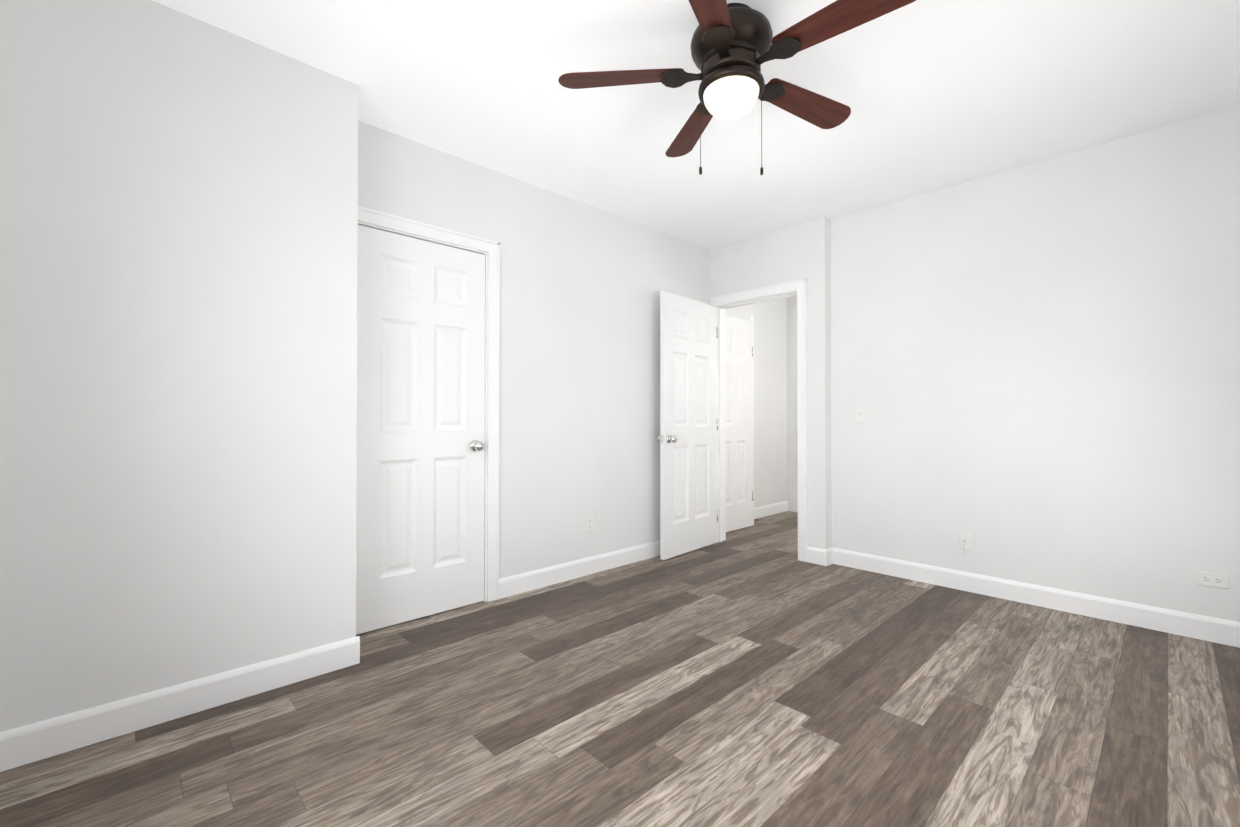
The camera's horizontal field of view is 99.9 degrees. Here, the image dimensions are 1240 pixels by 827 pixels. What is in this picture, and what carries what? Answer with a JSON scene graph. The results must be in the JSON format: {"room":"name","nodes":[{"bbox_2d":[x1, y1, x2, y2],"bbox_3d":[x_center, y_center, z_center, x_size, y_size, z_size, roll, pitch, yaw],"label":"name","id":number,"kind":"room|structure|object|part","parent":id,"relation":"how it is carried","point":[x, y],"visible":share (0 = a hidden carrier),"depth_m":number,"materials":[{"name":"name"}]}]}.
{"room":"empty bedroom","nodes":[
{"label":"empty bedroom","id":0,"kind":"room"},
{"bbox_2d":[0,0,357,731],"bbox_3d":[-1.819,-0.186,2.026,1.357,2.600,0.420,0,-1,-43],"label":"wall","id":1,"kind":"structure","parent":0,"point":[178,338],"depth_m":1.90,"materials":[{"name":"paint"}]},
{"bbox_2d":[0,636,359,771],"bbox_3d":[-1.622,1.054,1.905,1.250,0.118,0.013,0,-1,-43],"label":"baseboard","id":2,"kind":"structure","parent":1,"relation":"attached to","point":[30,743],"depth_m":1.88,"materials":[{"name":"paint"}]},
{"bbox_2d":[358,120,709,578],"bbox_3d":[-0.343,-0.173,3.653,3.023,2.600,0.150,0,-1,-43],"label":"wall","id":3,"kind":"structure","parent":0,"point":[583,286],"depth_m":3.51,"materials":[{"name":"paint"}]},
{"bbox_2d":[356,225,484,634],"bbox_3d":[-1.081,0.080,2.878,0.732,2.065,0.171,0,-1,-43],"label":"closet door","id":4,"kind":"structure","parent":3,"relation":"in","point":[420,495],"depth_m":2.84,"materials":[{"name":"paint"}]},
{"bbox_2d":[358,206,499,601],"bbox_3d":[-1.107,0.072,2.906,0.761,2.099,0.120,0,-1,-43],"label":"door frame","id":5,"kind":"structure","parent":3,"relation":"attached to","point":[486,268],"depth_m":3.11,"materials":[{"name":"paint"}]},
{"bbox_2d":[499,540,659,598],"bbox_3d":[0.035,1.070,3.889,2.135,0.118,0.013,0,-1,-43],"label":"baseboard","id":6,"kind":"structure","parent":3,"relation":"attached to","point":[530,580],"depth_m":3.55,"materials":[{"name":"paint"}]},
{"bbox_2d":[586,515,592,532],"bbox_3d":[-0.212,0.777,3.661,0.070,0.115,0.008,0,-1,-43],"label":"outlet","id":7,"kind":"object","parent":3,"relation":"attached to","point":[589,523],"visible":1,"depth_m":3.66,"materials":[{"name":"plastic"}]},
{"bbox_2d":[0,511,1239,826],"bbox_3d":[0.995,1.169,2.705,6.390,0.100,3.890,0,-1,-43],"label":"floor","id":8,"kind":"structure","parent":0,"point":[756,673],"depth_m":1.87,"materials":[{"name":"wood"}]},
{"bbox_2d":[153,0,1239,248],"bbox_3d":[0.995,-1.530,2.728,6.390,0.100,3.890,0,-1,-43],"label":"ceiling","id":9,"kind":"structure","parent":0,"point":[935,94],"depth_m":2.38,"materials":[{"name":"paint"}]},
{"bbox_2d":[558,0,915,174],"bbox_3d":[0.460,-1.194,1.951,1.262,0.585,1.237,0,-1,-43],"label":"ceiling fan","id":10,"kind":"object","parent":9,"relation":"hanging from","point":[734,46],"visible":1,"depth_m":1.89,"materials":[{"name":"brown wood"}]},
{"bbox_3d":[0.002,-1.294,2.010,0.484,0.034,0.136,0,0,6],"label":"blade","id":11,"kind":"part","parent":10,"relation":"part of","materials":[{"name":"brown wood"}]},
{"bbox_3d":[0.329,-1.291,2.380,0.136,0.034,0.484,0,0,-12],"label":"blade","id":12,"kind":"part","parent":10,"relation":"part of","materials":[{"name":"brown wood"}]},
{"bbox_3d":[0.252,-1.298,1.585,0.136,0.034,0.484,0,-1,24],"label":"blade","id":13,"kind":"part","parent":10,"relation":"part of","materials":[{"name":"brown wood"}]},
{"bbox_3d":[0.782,-1.293,2.183,0.484,0.034,0.136,0,-1,-30],"label":"blade","id":14,"kind":"part","parent":10,"relation":"part of","materials":[{"name":"brown wood"}]},
{"bbox_3d":[0.735,-1.297,1.692,0.484,0.034,0.136,0,-1,42],"label":"blade","id":15,"kind":"part","parent":10,"relation":"part of","materials":[{"name":"brown wood"}]},
{"bbox_2d":[725,298,786,507],"bbox_3d":[1.394,-0.157,5.580,1.870,2.600,0.285,0,-1,-43],"label":"wall","id":16,"kind":"structure","parent":0,"point":[770,422],"depth_m":5.89,"materials":[{"name":"paint"}]},
{"bbox_2d":[725,315,752,531],"bbox_3d":[1.109,0.099,5.074,0.620,2.065,0.044,0,-1,-43],"label":"hall door","id":17,"kind":"structure","parent":16,"relation":"in","point":[738,389],"depth_m":5.12,"materials":[{"name":"paint"}]},
{"bbox_2d":[749,314,753,524],"bbox_3d":[1.288,0.062,5.384,0.069,2.159,0.181,0,-1,-43],"label":"door frame","id":18,"kind":"structure","parent":16,"relation":"attached to","point":[751,317],"depth_m":5.33,"materials":[{"name":"paint"}]},
{"bbox_2d":[754,501,787,518],"bbox_3d":[1.613,1.086,5.799,0.995,0.118,0.013,0,-1,-43],"label":"baseboard","id":19,"kind":"structure","parent":16,"relation":"attached to","point":[768,510],"depth_m":5.87,"materials":[{"name":"paint"}]},
{"bbox_2d":[710,216,831,549],"bbox_3d":[1.072,-0.166,4.458,0.140,2.600,1.470,0,-1,-43],"label":"wall","id":20,"kind":"structure","parent":0,"point":[800,251],"depth_m":3.96,"materials":[{"name":"paint"}]},
{"bbox_2d":[709,279,807,561],"bbox_3d":[1.160,0.054,4.360,0.180,2.159,0.930,0,-1,-43],"label":"door frame","id":21,"kind":"structure","parent":20,"relation":"attached to","point":[800,286],"depth_m":4.13,"materials":[{"name":"paint"}]},
{"bbox_2d":[657,291,717,559],"bbox_3d":[0.579,0.092,4.289,0.171,2.065,0.778,0,-1,42],"label":"entry door","id":22,"kind":"structure","parent":21,"relation":"attached to","point":[687,438],"depth_m":4.24,"materials":[{"name":"paint"}]},
{"bbox_2d":[807,546,826,565],"bbox_3d":[1.479,1.070,3.908,0.013,0.118,0.153,0,-1,-43],"label":"baseboard","id":23,"kind":"structure","parent":20,"relation":"attached to","point":[818,556],"depth_m":3.90,"materials":[{"name":"paint"}]},
{"bbox_2d":[826,547,832,565],"bbox_3d":[1.568,1.070,3.896,0.100,0.118,0.013,0,-1,-43],"label":"baseboard","id":24,"kind":"structure","parent":20,"relation":"attached to","point":[829,556],"depth_m":3.89,"materials":[{"name":"paint"}]},
{"bbox_2d":[786,296,797,511],"bbox_3d":[2.925,-0.160,5.237,0.120,2.600,2.650,0,-1,-43],"label":"wall","id":25,"kind":"structure","parent":0,"point":[791,357],"depth_m":6.11,"materials":[{"name":"paint"}]},
{"bbox_2d":[831,105,1239,621],"bbox_3d":[2.476,-0.177,3.109,0.120,2.600,2.420,0,-1,-43],"label":"wall","id":26,"kind":"structure","parent":0,"point":[1035,369],"depth_m":2.98,"materials":[{"name":"paint"}]},
{"bbox_2d":[856,407,865,422],"bbox_3d":[1.742,0.008,3.779,0.020,0.115,0.070,0,-1,-43],"label":"light switch","id":27,"kind":"object","parent":26,"relation":"attached to","point":[860,414],"visible":1,"depth_m":3.78,"materials":[{"name":"plastic"}]},
{"bbox_2d":[959,531,971,554],"bbox_3d":[2.181,0.823,3.296,0.039,0.143,0.070,0,-1,-43],"label":"outlet plate","id":28,"kind":"object","parent":26,"relation":"attached to","point":[965,540],"visible":1,"depth_m":3.30,"materials":[{"name":"plastic"}]},
{"bbox_2d":[833,548,1239,647],"bbox_3d":[2.391,1.064,3.092,0.013,0.118,2.287,0,-1,-43],"label":"baseboard","id":29,"kind":"structure","parent":26,"relation":"attached to","point":[1210,629],"depth_m":2.97,"materials":[{"name":"paint"}]},
{"bbox_2d":[1194,570,1229,589],"bbox_3d":[2.904,0.816,2.556,0.008,0.070,0.115,0,-1,-43],"label":"outlet","id":30,"kind":"object","parent":26,"relation":"attached to","point":[1211,579],"visible":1,"depth_m":2.55,"materials":[{"name":"plastic"}]}
]}

